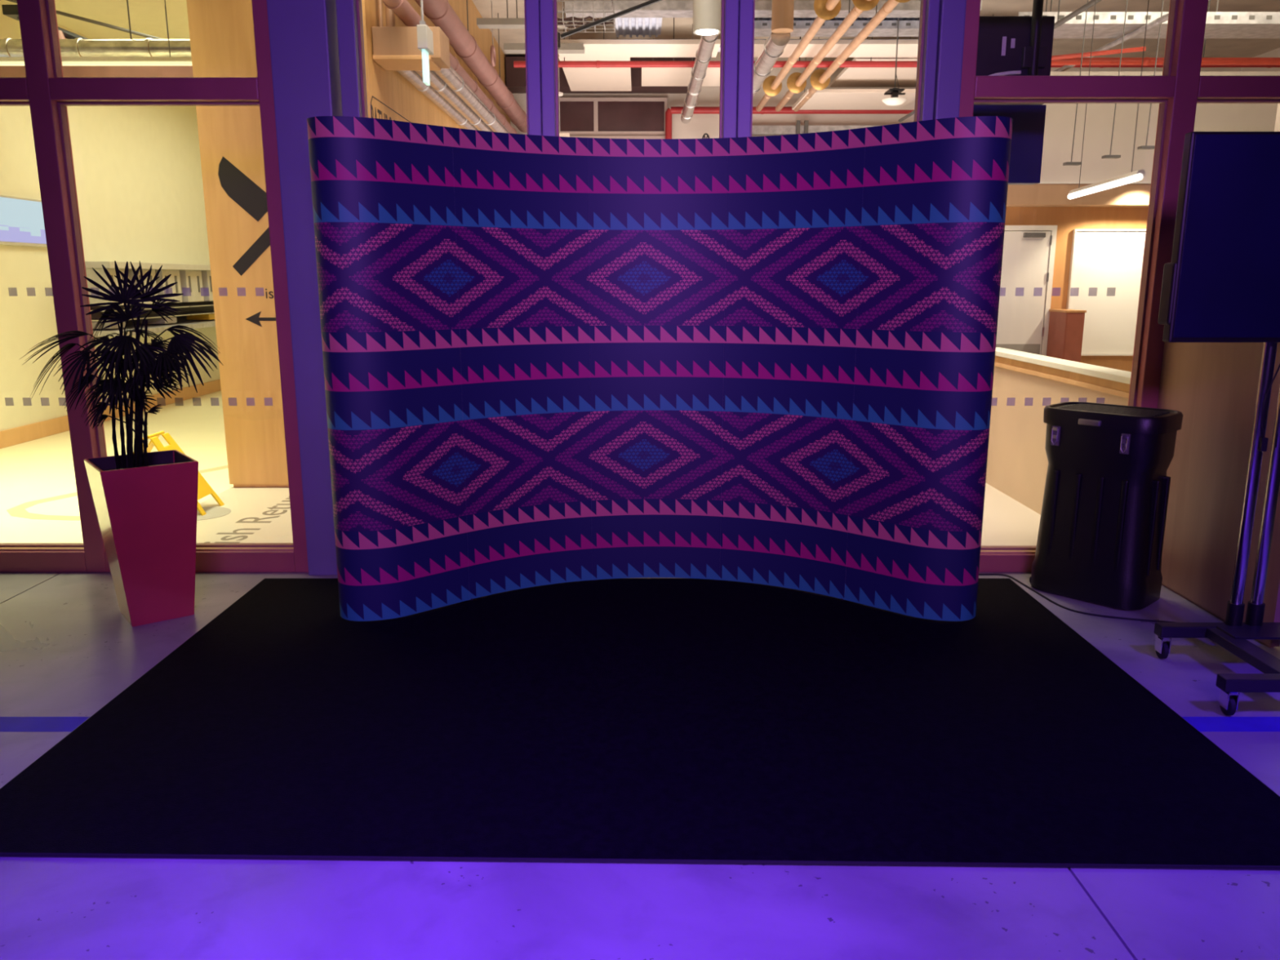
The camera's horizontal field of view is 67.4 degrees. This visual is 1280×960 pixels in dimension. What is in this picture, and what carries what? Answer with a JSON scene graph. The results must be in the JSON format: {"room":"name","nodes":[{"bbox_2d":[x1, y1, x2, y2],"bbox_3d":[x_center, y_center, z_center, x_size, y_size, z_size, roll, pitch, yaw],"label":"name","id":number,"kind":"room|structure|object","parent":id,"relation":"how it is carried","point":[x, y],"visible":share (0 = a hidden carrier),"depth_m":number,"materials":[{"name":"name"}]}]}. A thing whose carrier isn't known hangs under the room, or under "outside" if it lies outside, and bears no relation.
{"room":"exhibition hall","nodes":[
{"label":"exhibition hall","id":0,"kind":"room"},
{"bbox_2d":[4,0,190,39],"bbox_3d":[-4.730,-4.753,9.429,3.140,0.200,10.000,0,12,0],"label":"ceiling","id":1,"kind":"structure","parent":0,"point":[146,16],"depth_m":9.80,"materials":[{"name":"white paint"}]},
{"bbox_2d":[1,4,19,20],"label":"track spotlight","id":2,"kind":"object","parent":1,"relation":"hanging from","point":[10,11],"depth_m":8.16,"materials":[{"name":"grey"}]},
{"bbox_2d":[57,26,88,39],"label":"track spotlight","id":3,"kind":"object","parent":1,"relation":"hanging from","point":[63,33],"depth_m":8.43,"materials":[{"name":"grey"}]},
{"bbox_2d":[5,0,168,39],"bbox_3d":[-4.650,-4.353,9.461,3.196,0.596,0.032,-7,14,-31],"label":"conduit","id":4,"kind":"object","parent":1,"relation":"hanging from","point":[58,12],"visible":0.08,"depth_m":9.15,"materials":[{"name":"grey metal"}]},
{"bbox_2d":[0,0,191,57],"bbox_3d":[-4.625,-3.896,7.871,2.910,0.843,0.168,0,12,0],"label":"air duct","id":5,"kind":"object","parent":1,"relation":"hanging from","point":[78,46],"visible":0.52,"depth_m":7.87,"materials":[{"name":"metal"}]},
{"bbox_2d":[0,0,192,66],"bbox_3d":[-4.625,-3.815,7.684,2.850,0.925,0.080,0,12,0],"label":"strip light","id":6,"kind":"object","parent":1,"relation":"hanging from","point":[4,61],"visible":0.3,"depth_m":7.75,"materials":[{"name":"white paint"}]},
{"bbox_2d":[0,61,192,66],"bbox_3d":[-4.625,-3.372,7.776,2.810,0.020,0.060,0,12,0],"label":"diffuser","id":7,"kind":"object","parent":6,"relation":"attached to","point":[2,63],"depth_m":7.75,"materials":[{"name":"beige"}]},
{"bbox_2d":[0,0,220,431],"bbox_3d":[-6.200,-2.697,9.857,0.200,4.400,10.000,0,12,0],"label":"wall","id":8,"kind":"structure","parent":0,"point":[138,169],"depth_m":10.81,"materials":[{"name":"white paint"}]},
{"bbox_2d":[0,195,47,247],"bbox_3d":[-6.075,-2.425,8.892,0.046,0.460,2.200,0,12,0],"label":"screen","id":9,"kind":"object","parent":8,"relation":"attached to","point":[21,219],"visible":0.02,"depth_m":9.39,"materials":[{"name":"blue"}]},
{"bbox_2d":[0,66,193,77],"bbox_3d":[-4.630,-3.668,8.710,2.940,0.150,0.150,0,12,0],"label":"beam","id":10,"kind":"structure","parent":8,"relation":"attached to","point":[5,71],"depth_m":8.63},
{"bbox_2d":[0,379,221,448],"bbox_3d":[-6.088,-0.612,10.241,0.025,0.160,9.700,0,12,0],"label":"baseboard","id":11,"kind":"structure","parent":8,"relation":"attached to","point":[8,437],"depth_m":10.11,"materials":[{"name":"brown wood"}]},
{"bbox_2d":[84,261,215,336],"bbox_3d":[-5.799,-2.343,12.229,0.598,0.780,4.300,0,12,0],"label":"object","id":12,"kind":"object","parent":8,"relation":"attached to","point":[193,281],"visible":0.41,"depth_m":11.54,"materials":[{"name":"metal"}]},
{"bbox_2d":[91,320,125,328],"bbox_3d":[-5.830,-1.690,10.455,0.300,0.075,0.300,0,12,0],"label":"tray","id":13,"kind":"object","parent":12,"relation":"on","point":[94,323],"depth_m":10.31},
{"bbox_2d":[90,308,131,311],"bbox_3d":[-5.825,-1.853,10.482,0.450,0.012,0.580,0,12,0],"label":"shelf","id":14,"kind":"object","parent":12,"relation":"attached to","point":[91,309],"depth_m":10.47,"materials":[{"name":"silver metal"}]},
{"bbox_2d":[91,318,142,321],"bbox_3d":[-5.825,-1.755,10.503,0.450,0.012,0.580,0,12,0],"label":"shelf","id":15,"kind":"object","parent":12,"relation":"attached to","point":[92,319],"depth_m":10.35,"materials":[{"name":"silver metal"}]},
{"bbox_2d":[113,315,166,319],"bbox_3d":[-5.825,-1.877,11.090,0.450,0.012,0.580,0,12,0],"label":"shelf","id":16,"kind":"object","parent":12,"relation":"attached to","point":[141,317],"depth_m":11.06,"materials":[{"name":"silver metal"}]},
{"bbox_2d":[92,319,215,336],"bbox_3d":[-5.798,-1.991,12.303,0.595,0.060,4.300,0,12,0],"label":"countertop","id":17,"kind":"structure","parent":12,"relation":"on","point":[194,324],"depth_m":11.27,"materials":[{"name":"metal"}]},
{"bbox_2d":[140,316,177,324],"bbox_3d":[-5.830,-1.935,11.630,0.300,0.075,0.300,0,12,0],"label":"tray","id":18,"kind":"object","parent":12,"relation":"on","point":[157,320],"depth_m":11.49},
{"bbox_2d":[130,306,189,307],"bbox_3d":[-5.825,-2.098,11.657,0.450,0.012,0.580,0,12,0],"label":"shelf","id":19,"kind":"object","parent":12,"relation":"attached to","point":[131,306],"depth_m":11.75,"materials":[{"name":"silver metal"}]},
{"bbox_2d":[140,314,190,316],"bbox_3d":[-5.825,-2.000,11.678,0.450,0.012,0.580,0,12,0],"label":"shelf","id":20,"kind":"object","parent":12,"relation":"attached to","point":[168,315],"depth_m":11.71,"materials":[{"name":"silver metal"}]},
{"bbox_2d":[160,312,211,315],"bbox_3d":[-5.825,-2.122,12.265,0.450,0.012,0.580,0,12,0],"label":"shelf","id":21,"kind":"object","parent":12,"relation":"attached to","point":[190,313],"depth_m":12.26,"materials":[{"name":"silver metal"}]},
{"bbox_2d":[167,304,210,306],"bbox_3d":[-5.825,-2.220,12.245,0.450,0.012,0.580,0,12,0],"label":"shelf","id":22,"kind":"object","parent":12,"relation":"attached to","point":[189,305],"depth_m":12.18,"materials":[{"name":"silver metal"}]},
{"bbox_2d":[182,311,214,313],"bbox_3d":[-5.825,-2.244,12.852,0.450,0.012,0.580,0,12,0],"label":"shelf","id":23,"kind":"object","parent":12,"relation":"attached to","point":[211,312],"depth_m":12.71,"materials":[{"name":"silver metal"}]},
{"bbox_2d":[186,313,214,319],"bbox_3d":[-5.830,-2.180,12.805,0.300,0.075,0.300,0,12,0],"label":"tray","id":24,"kind":"object","parent":12,"relation":"on","point":[210,316],"depth_m":12.66,"materials":[{"name":"yellow plastic"}]},
{"bbox_2d":[191,303,213,306],"bbox_3d":[-5.825,-2.342,12.832,0.450,0.012,0.580,0,12,0],"label":"shelf","id":25,"kind":"object","parent":12,"relation":"attached to","point":[211,304],"depth_m":12.58,"materials":[{"name":"wood"}]},
{"bbox_2d":[84,449,198,626],"bbox_3d":[-2.325,0.274,4.546,0.405,0.750,0.405,-9,15,-38],"label":"planter","id":26,"kind":"object","parent":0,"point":[146,507],"depth_m":4.42,"materials":[{"name":"plastic"}]},
{"bbox_2d":[186,0,510,487],"bbox_3d":[-2.538,-3.149,10.799,1.245,4.900,7.972,0,12,0],"label":"wall","id":27,"kind":"structure","parent":0,"point":[222,37],"depth_m":7.08,"materials":[{"name":"brown wood"}]},
{"bbox_2d":[396,71,478,130],"bbox_3d":[-1.845,-3.909,10.769,0.131,0.129,7.220,0,12,0],"label":"duct","id":28,"kind":"object","parent":27,"relation":"attached to","point":[411,77],"visible":0.31,"depth_m":8.56,"materials":[{"name":"metal"}]},
{"bbox_2d":[0,390,1279,959],"bbox_3d":[0.000,0.441,6.067,18.000,0.202,18.700,0,12,0],"label":"floor","id":29,"kind":"structure","parent":0,"point":[68,648],"depth_m":2.54,"materials":[{"name":"grey"}]},
{"bbox_2d":[21,260,223,626],"bbox_3d":[-2.379,-0.168,4.453,0.931,1.654,0.568,0,12,0],"label":"potted palm","id":30,"kind":"object","parent":29,"relation":"on","point":[145,503],"visible":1,"depth_m":4.37,"materials":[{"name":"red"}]},
{"bbox_2d":[133,431,224,515],"bbox_3d":[-3.340,-0.054,6.639,0.744,0.537,0.340,0,12,0],"label":"sign","id":31,"kind":"object","parent":29,"relation":"on","point":[204,489],"visible":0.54,"depth_m":6.69,"materials":[{"name":"yellow plastic"}]},
{"bbox_2d":[196,506,231,520],"bbox_3d":[-3.020,0.231,6.585,0.400,0.002,0.400,0,12,0],"label":"disc","id":32,"kind":"object","parent":29,"relation":"on","point":[211,512],"visible":0.51,"depth_m":6.60,"materials":[{"name":"grey laminate"}]},
{"bbox_2d":[0,577,1279,870],"bbox_3d":[-0.015,0.790,3.862,3.982,0.017,2.582,0,12,0],"label":"carpet","id":33,"kind":"object","parent":29,"relation":"on","point":[622,720],"visible":0.91,"depth_m":3.26,"materials":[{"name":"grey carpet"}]},
{"bbox_2d":[306,115,1013,621],"bbox_3d":[0.085,-0.500,4.577,3.021,2.228,0.700,0,12,0],"label":"backdrop display","id":34,"kind":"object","parent":29,"relation":"on","point":[769,360],"depth_m":4.58,"materials":[{"name":"purple"}]},
{"bbox_2d":[1046,309,1086,362],"bbox_3d":[4.700,-1.260,10.680,0.220,1.250,0.445,0,12,0],"label":"cabinet","id":35,"kind":"object","parent":29,"relation":"on","point":[1065,331],"visible":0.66,"depth_m":10.43,"materials":[{"name":"brown wood"}]},
{"bbox_2d":[978,573,1172,622],"bbox_3d":[2.123,0.594,4.820,0.289,0.008,1.284,-10,15,-40],"label":"power cable","id":36,"kind":"object","parent":29,"relation":"on","point":[1007,575],"visible":0.66,"depth_m":4.64,"materials":[{"name":"black rubber"}]},
{"bbox_2d":[1029,401,1182,610],"bbox_3d":[2.321,0.115,4.822,0.407,0.948,0.581,-11,16,-43],"label":"case","id":37,"kind":"object","parent":29,"relation":"on","point":[1101,531],"visible":1,"depth_m":4.66,"materials":[{"name":"black plastic"}]},
{"bbox_2d":[1154,342,1279,715],"bbox_3d":[2.560,-0.178,3.599,0.880,2.020,0.619,0,12,0],"label":"tv stand","id":38,"kind":"object","parent":29,"relation":"on","point":[1232,634],"visible":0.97,"depth_m":3.90,"materials":[{"name":"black metal"}]},
{"bbox_2d":[1157,131,1279,342],"bbox_3d":[2.690,-0.912,3.644,1.340,0.770,0.093,0,12,0],"label":"screen","id":39,"kind":"object","parent":38,"relation":"attached to","point":[1220,283],"visible":1,"depth_m":3.60,"materials":[{"name":"black plastic"}]},
{"bbox_2d":[1257,364,1279,451],"bbox_3d":[2.497,-0.340,3.786,0.071,0.461,0.028,0,12,0],"label":"cable","id":40,"kind":"object","parent":39,"relation":"hanging from","point":[1263,442],"visible":1,"depth_m":3.82,"materials":[{"name":"black rubber"}]},
{"bbox_2d":[1274,103,1279,131],"bbox_3d":[5.115,-2.390,7.648,0.130,4.700,0.150,0,12,0],"label":"trim","id":41,"kind":"structure","parent":29,"relation":"on","point":[1277,128],"depth_m":7.60,"materials":[{"name":"white paint"}]},
{"bbox_2d":[510,67,1240,138],"bbox_3d":[3.540,-3.990,14.593,10.920,5.000,0.200,0,12,0],"label":"wall","id":42,"kind":"structure","parent":0,"point":[699,125],"depth_m":14.17,"materials":[{"name":"white paint"}]},
{"bbox_2d":[505,56,695,93],"bbox_3d":[-0.550,-5.838,13.851,2.700,0.400,0.500,0,12,0],"label":"beam","id":43,"kind":"structure","parent":42,"relation":"attached to","point":[515,77],"depth_m":13.63,"materials":[{"name":"red metal"}]},
{"bbox_2d":[558,97,666,138],"bbox_3d":[-0.480,-5.286,14.170,1.760,0.670,0.100,0,12,0],"label":"window","id":44,"kind":"structure","parent":42,"relation":"in","point":[584,117],"depth_m":14.16,"materials":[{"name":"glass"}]},
{"bbox_2d":[702,133,709,138],"bbox_3d":[1.045,-4.919,14.051,0.310,0.241,0.442,0,12,0],"label":"wheel","id":45,"kind":"object","parent":42,"relation":"attached to","point":[704,135],"visible":0.24,"depth_m":13.82,"materials":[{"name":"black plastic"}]},
{"bbox_2d":[665,106,913,138],"bbox_3d":[4.435,-4.758,14.220,8.130,1.455,0.196,0,12,0],"label":"pipe","id":46,"kind":"object","parent":42,"relation":"attached to","point":[674,110],"visible":0.32,"depth_m":14.01,"materials":[{"name":"metal"}]},
{"bbox_2d":[751,120,884,134],"bbox_3d":[2.925,-5.117,14.169,3.350,0.340,0.150,0,12,0],"label":"wall trunking","id":47,"kind":"structure","parent":42,"relation":"attached to","point":[797,128],"depth_m":14.14,"materials":[{"name":"white paint"}]},
{"bbox_2d":[471,0,1279,61],"bbox_3d":[2.920,-5.242,9.327,12.160,0.200,10.000,0,12,0],"label":"ceiling","id":48,"kind":"structure","parent":0,"point":[1214,47],"depth_m":12.35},
{"bbox_2d":[371,0,449,71],"bbox_3d":[-1.673,-3.819,6.896,0.485,1.575,0.380,0,12,0],"label":"box","id":49,"kind":"object","parent":48,"relation":"hanging from","point":[394,48],"visible":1,"depth_m":6.88,"materials":[{"name":"brown wood"}]},
{"bbox_2d":[382,0,517,133],"bbox_3d":[-1.700,-3.951,9.647,0.146,0.144,9.300,0,12,0],"label":"drain pipe","id":50,"kind":"object","parent":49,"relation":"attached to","point":[403,10],"visible":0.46,"depth_m":8.55,"materials":[{"name":"metal"}]},
{"bbox_2d":[414,71,493,132],"bbox_3d":[-1.705,-3.909,10.769,0.131,0.129,7.220,0,12,0],"label":"duct","id":51,"kind":"object","parent":49,"relation":"attached to","point":[437,83],"visible":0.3,"depth_m":8.67,"materials":[{"name":"metal"}]},
{"bbox_2d":[434,65,509,133],"bbox_3d":[-1.555,-3.909,10.769,0.131,0.129,7.220,0,12,0],"label":"duct","id":52,"kind":"object","parent":49,"relation":"attached to","point":[455,82],"visible":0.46,"depth_m":8.61,"materials":[{"name":"metal"}]},
{"bbox_2d":[416,0,433,85],"bbox_3d":[-1.357,-3.452,5.931,0.065,1.900,0.180,0,12,0],"label":"pendant light","id":53,"kind":"object","parent":48,"relation":"hanging from","point":[424,34],"visible":1,"depth_m":6.01,"materials":[{"name":"white"}]},
{"bbox_2d":[414,0,527,133],"bbox_3d":[-1.700,-4.893,10.625,0.231,1.014,7.000,0,12,0],"label":"drain pipe","id":54,"kind":"object","parent":48,"relation":"hanging from","point":[440,12],"visible":0.95,"depth_m":9.47,"materials":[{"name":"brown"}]},
{"bbox_2d":[490,0,496,66],"bbox_3d":[-1.560,-4.844,10.125,0.031,0.905,0.216,0,12,0],"label":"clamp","id":55,"kind":"object","parent":48,"relation":"hanging from","point":[493,59],"visible":1,"depth_m":10.14,"materials":[{"name":"metal"}]},
{"bbox_2d":[476,0,567,28],"bbox_3d":[-1.160,-4.812,9.417,0.880,0.680,0.160,0,12,0],"label":"cable tray","id":56,"kind":"object","parent":48,"relation":"hanging from","point":[482,23],"visible":0.67,"depth_m":9.40,"materials":[{"name":"grey metal"}]},
{"bbox_2d":[476,23,567,28],"bbox_3d":[-1.160,-4.485,9.485,0.880,0.012,0.160,0,12,0],"label":"tray","id":57,"kind":"object","parent":56,"relation":"on","point":[480,25],"depth_m":9.48,"materials":[{"name":"grey metal"}]},
{"bbox_2d":[503,43,584,53],"bbox_3d":[-1.060,-5.071,10.588,0.880,0.650,0.180,0,12,0],"label":"cable tray","id":58,"kind":"object","parent":48,"relation":"hanging from","point":[509,48],"visible":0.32,"depth_m":10.56,"materials":[{"name":"grey metal"}]},
{"bbox_2d":[557,31,560,48],"bbox_3d":[-0.700,-3.519,7.716,0.100,0.153,0.256,0,12,0],"label":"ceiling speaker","id":59,"kind":"object","parent":48,"relation":"hanging from","point":[558,33],"visible":0.25,"depth_m":7.68,"materials":[{"name":"black plastic"}]},
{"bbox_2d":[557,17,569,137],"bbox_3d":[-0.985,-4.910,11.848,0.210,1.480,0.100,0,12,0],"label":"ceiling sensor","id":60,"kind":"object","parent":48,"relation":"hanging from","point":[560,94],"visible":0.43,"depth_m":11.91,"materials":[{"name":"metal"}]},
{"bbox_2d":[557,0,615,32],"bbox_3d":[-0.530,-4.383,8.152,0.627,1.004,0.358,0,12,0],"label":"cable tray","id":61,"kind":"object","parent":48,"relation":"hanging from","point":[575,24],"visible":0.61,"depth_m":8.19,"materials":[{"name":"metal"}]},
{"bbox_2d":[558,37,631,91],"bbox_3d":[-0.550,-5.543,12.508,0.860,0.510,2.150,0,12,0],"label":"ceiling panel","id":62,"kind":"object","parent":48,"relation":"hanging from","point":[579,79],"visible":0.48,"depth_m":12.66,"materials":[{"name":"grey"}]},
{"bbox_2d":[560,0,662,38],"bbox_3d":[-0.101,-4.252,7.899,1.129,1.157,0.036,0,12,0],"label":"diagonal strut","id":63,"kind":"object","parent":48,"relation":"hanging from","point":[649,2],"visible":1,"depth_m":7.97,"materials":[{"name":"metal"}]},
{"bbox_2d":[615,17,662,37],"bbox_3d":[-0.020,-5.186,10.488,0.520,0.385,1.150,0,12,0],"label":"ceiling light","id":64,"kind":"object","parent":48,"relation":"hanging from","point":[624,26],"visible":0.52,"depth_m":10.69,"materials":[{"name":"grey"}]},
{"bbox_2d":[559,26,720,57],"bbox_3d":[-0.025,-5.207,10.994,1.850,0.550,0.650,0,12,0],"label":"beam","id":65,"kind":"structure","parent":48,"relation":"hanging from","point":[593,48],"depth_m":10.93,"materials":[{"name":"grey"}]},
{"bbox_2d":[641,35,719,86],"bbox_3d":[0.660,-5.568,12.630,1.280,0.510,1.200,0,12,0],"label":"ceiling panel","id":66,"kind":"object","parent":48,"relation":"hanging from","point":[651,77],"visible":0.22,"depth_m":12.66,"materials":[{"name":"grey"}]},
{"bbox_2d":[680,23,718,124],"bbox_3d":[0.660,-5.045,11.156,0.168,0.933,5.300,0,12,0],"label":"duct","id":67,"kind":"object","parent":48,"relation":"hanging from","point":[706,45],"visible":0.87,"depth_m":10.65,"materials":[{"name":"grey metal"}]},
{"bbox_2d":[693,0,721,35],"bbox_3d":[0.520,-4.000,7.338,0.220,1.081,0.220,0,12,0],"label":"pendant light","id":68,"kind":"object","parent":48,"relation":"hanging from","point":[706,13],"visible":0.97,"depth_m":7.34,"materials":[{"name":"white metal"}]},
{"bbox_2d":[577,26,918,52],"bbox_3d":[1.290,-5.284,11.206,4.020,0.485,0.253,0,12,0],"label":"cable tray","id":69,"kind":"object","parent":48,"relation":"hanging from","point":[719,49],"visible":0.07,"depth_m":11.12,"materials":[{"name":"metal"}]},
{"bbox_2d":[564,0,982,17],"bbox_3d":[1.325,-4.951,9.643,4.150,0.500,0.280,0,12,0],"label":"cable tray","id":70,"kind":"object","parent":48,"relation":"hanging from","point":[664,8],"visible":0.4,"depth_m":9.55,"materials":[{"name":"metal"}]},
{"bbox_2d":[564,8,981,17],"bbox_3d":[1.325,-4.712,9.693,4.150,0.012,0.280,0,12,0],"label":"tray","id":71,"kind":"object","parent":70,"relation":"on","point":[641,13],"depth_m":9.68,"materials":[{"name":"metal"}]},
{"bbox_2d":[752,0,794,98],"bbox_3d":[1.360,-5.085,11.380,0.213,0.905,4.845,0,12,0],"label":"duct","id":72,"kind":"object","parent":48,"relation":"hanging from","point":[782,11],"visible":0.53,"depth_m":9.28,"materials":[{"name":"brown metal"}]},
{"bbox_2d":[755,0,841,111],"bbox_3d":[1.700,-5.022,10.752,0.250,0.814,6.300,0,12,0],"label":"copper pipe","id":73,"kind":"object","parent":48,"relation":"hanging from","point":[824,10],"visible":1,"depth_m":10.05,"materials":[{"name":"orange metal"}]},
{"bbox_2d":[775,0,879,111],"bbox_3d":[1.980,-5.022,10.752,0.250,0.814,6.300,0,12,0],"label":"copper pipe","id":74,"kind":"object","parent":48,"relation":"hanging from","point":[796,82],"visible":1,"depth_m":10.32,"materials":[{"name":"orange metal"}]},
{"bbox_2d":[753,36,918,57],"bbox_3d":[2.150,-5.207,10.994,2.300,0.550,0.650,0,12,0],"label":"beam","id":75,"kind":"structure","parent":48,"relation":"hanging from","point":[868,48],"depth_m":10.93,"materials":[{"name":"grey"}]},
{"bbox_2d":[754,17,919,20],"bbox_3d":[2.150,-5.170,10.414,2.100,0.385,1.100,0,12,0],"label":"metal sheet","id":76,"kind":"object","parent":48,"relation":"hanging from","point":[755,19],"visible":0.02,"depth_m":10.36,"materials":[{"name":"grey"}]},
{"bbox_2d":[754,17,919,36],"bbox_3d":[2.150,-4.915,10.415,2.400,0.114,0.353,0,12,0],"label":"cable tray","id":77,"kind":"object","parent":76,"relation":"hanging from","point":[762,28],"visible":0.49,"depth_m":10.27,"materials":[{"name":"metal"}]},
{"bbox_2d":[882,17,906,106],"bbox_3d":[2.750,-4.493,10.300,0.260,0.896,0.257,0,12,0],"label":"dome pendant","id":78,"kind":"object","parent":76,"relation":"hanging from","point":[894,100],"visible":0.98,"depth_m":10.32,"materials":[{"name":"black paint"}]},
{"bbox_2d":[793,0,910,111],"bbox_3d":[2.240,-5.022,10.752,0.250,0.814,6.300,0,12,0],"label":"copper pipe","id":79,"kind":"object","parent":48,"relation":"hanging from","point":[820,79],"visible":0.97,"depth_m":10.41,"materials":[{"name":"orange metal"}]},
{"bbox_2d":[791,37,915,110],"bbox_3d":[3.200,-5.577,13.190,2.000,0.720,1.300,0,12,0],"label":"ceiling panel","id":80,"kind":"object","parent":48,"relation":"hanging from","point":[825,99],"visible":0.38,"depth_m":13.19,"materials":[{"name":"grey"}]},
{"bbox_2d":[513,8,1279,67],"bbox_3d":[3.500,-5.232,11.372,10.000,0.655,0.081,0,12,0],"label":"pipe","id":81,"kind":"object","parent":48,"relation":"hanging from","point":[597,64],"visible":0.42,"depth_m":11.40,"materials":[{"name":"paint"}]},
{"bbox_2d":[829,13,993,87],"bbox_3d":[3.500,-5.482,12.290,1.800,0.540,1.700,0,12,0],"label":"ceiling panel","id":82,"kind":"object","parent":48,"relation":"hanging from","point":[848,77],"visible":0.34,"depth_m":12.47,"materials":[{"name":"grey"}]},
{"bbox_2d":[898,0,1101,122],"bbox_3d":[3.720,-4.947,10.665,0.049,0.924,6.100,0,12,0],"label":"conduit","id":83,"kind":"object","parent":48,"relation":"hanging from","point":[1092,2],"visible":0.38,"depth_m":8.30,"materials":[{"name":"grey"}]},
{"bbox_2d":[973,0,1054,184],"bbox_3d":[2.125,-2.997,5.378,0.440,2.565,0.168,0,12,0],"label":"screen","id":84,"kind":"object","parent":48,"relation":"hanging from","point":[1008,46],"visible":0.6,"depth_m":5.47,"materials":[{"name":"black plastic"}]},
{"bbox_2d":[1062,0,1088,165],"bbox_3d":[3.960,-3.908,8.583,0.140,2.090,0.080,0,12,0],"label":"spotlight","id":85,"kind":"object","parent":48,"relation":"hanging from","point":[1067,163],"visible":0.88,"depth_m":8.72,"materials":[{"name":"grey metal"}]},
{"bbox_2d":[1066,0,1149,199],"bbox_3d":[3.606,-3.455,7.247,0.064,2.451,1.616,2,12,8],"label":"linear light","id":86,"kind":"object","parent":48,"relation":"hanging from","point":[1136,175],"visible":1,"depth_m":7.28,"materials":[{"name":"white paint"}]},
{"bbox_2d":[1101,0,1127,159],"bbox_3d":[4.310,-3.937,8.577,0.140,2.030,0.080,0,12,0],"label":"spotlight","id":87,"kind":"object","parent":48,"relation":"hanging from","point":[1104,157],"visible":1,"depth_m":8.72,"materials":[{"name":"grey metal"}]},
{"bbox_2d":[1017,0,1279,38],"bbox_3d":[6.025,-4.631,8.942,5.150,0.840,0.553,0,12,0],"label":"cable tray","id":88,"kind":"object","parent":48,"relation":"hanging from","point":[1107,24],"visible":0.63,"depth_m":8.80,"materials":[{"name":"metal"}]},
{"bbox_2d":[1053,13,1168,71],"bbox_3d":[4.600,-4.533,10.751,0.058,0.057,6.100,0,12,0],"label":"conduit","id":89,"kind":"object","parent":88,"relation":"attached to","point":[1159,20],"visible":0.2,"depth_m":8.99,"materials":[{"name":"metal"}]},
{"bbox_2d":[1137,0,1164,149],"bbox_3d":[4.630,-3.976,8.569,0.140,1.950,0.080,0,12,0],"label":"spotlight","id":90,"kind":"object","parent":48,"relation":"hanging from","point":[1145,147],"visible":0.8,"depth_m":8.70,"materials":[{"name":"grey metal"}]},
{"bbox_2d":[1045,0,1279,65],"bbox_3d":[5.716,-4.559,9.182,5.666,1.080,1.329,1,12,7],"label":"pipe","id":91,"kind":"object","parent":48,"relation":"hanging from","point":[1074,59],"visible":0.41,"depth_m":9.52,"materials":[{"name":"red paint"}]},
{"bbox_2d":[986,342,1279,647],"bbox_3d":[2.795,-0.506,5.860,0.180,1.740,3.820,0,12,0],"label":"wall","id":92,"kind":"structure","parent":0,"point":[1214,386],"depth_m":4.76,"materials":[{"name":"brown wood"}]},
{"bbox_2d":[1004,71,1279,372],"bbox_3d":[6.100,-2.532,10.658,5.400,3.750,0.500,0,12,0],"label":"wall","id":93,"kind":"structure","parent":0,"point":[1046,202],"depth_m":10.39,"materials":[{"name":"white paint"}]},
{"bbox_2d":[995,225,1057,355],"bbox_3d":[4.103,-1.752,10.814,1.005,2.160,0.111,0,12,0],"label":"door","id":94,"kind":"structure","parent":93,"relation":"in","point":[1028,251],"depth_m":10.74,"materials":[{"name":"white paint"}]},
{"bbox_2d":[1066,229,1146,355],"bbox_3d":[5.490,-2.096,10.773,1.360,1.390,0.048,0,12,0],"label":"window","id":95,"kind":"structure","parent":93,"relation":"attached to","point":[1105,271],"depth_m":10.74,"materials":[{"name":"white glass"}]},
{"bbox_2d":[1240,47,1279,71],"bbox_3d":[8.900,-2.970,9.698,0.200,5.000,9.800,0,12,0],"label":"wall","id":96,"kind":"structure","parent":0,"point":[1274,53],"depth_m":13.47,"materials":[{"name":"white paint"}]},
{"bbox_3d":[0.000,-1.956,4.828,18.000,5.000,0.150,0,12,0],"label":"wall","id":97,"kind":"structure","parent":0,"visible":0},
{"bbox_2d":[0,0,308,572],"bbox_3d":[-3.910,-1.000,5.022,4.220,3.050,0.140,0,12,0],"label":"window","id":98,"kind":"structure","parent":97,"relation":"in","point":[45,89],"depth_m":4.91,"materials":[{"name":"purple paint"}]},
{"bbox_2d":[266,0,342,574],"bbox_3d":[-1.657,-0.995,4.995,0.285,3.050,0.195,0,12,0],"label":"pillar","id":99,"kind":"structure","parent":97,"relation":"attached to","point":[304,34],"depth_m":4.82,"materials":[{"name":"purple metal"}]},
{"bbox_2d":[335,0,939,137],"bbox_3d":[-0.027,-1.002,5.031,2.976,3.050,0.160,0,12,0],"label":"window","id":100,"kind":"structure","parent":97,"relation":"in","point":[737,16],"depth_m":4.74,"materials":[{"name":"purple paint"}]},
{"bbox_2d":[933,0,966,119],"bbox_3d":[1.523,-0.997,5.007,0.118,3.050,0.170,0,12,0],"label":"pillar","id":101,"kind":"structure","parent":97,"relation":"attached to","point":[952,13],"depth_m":4.70,"materials":[{"name":"purple metal"}]},
{"bbox_2d":[959,0,1279,572],"bbox_3d":[3.571,-1.000,5.022,3.978,3.050,0.140,0,12,0],"label":"window","id":102,"kind":"structure","parent":97,"relation":"in","point":[1180,87],"depth_m":4.79,"materials":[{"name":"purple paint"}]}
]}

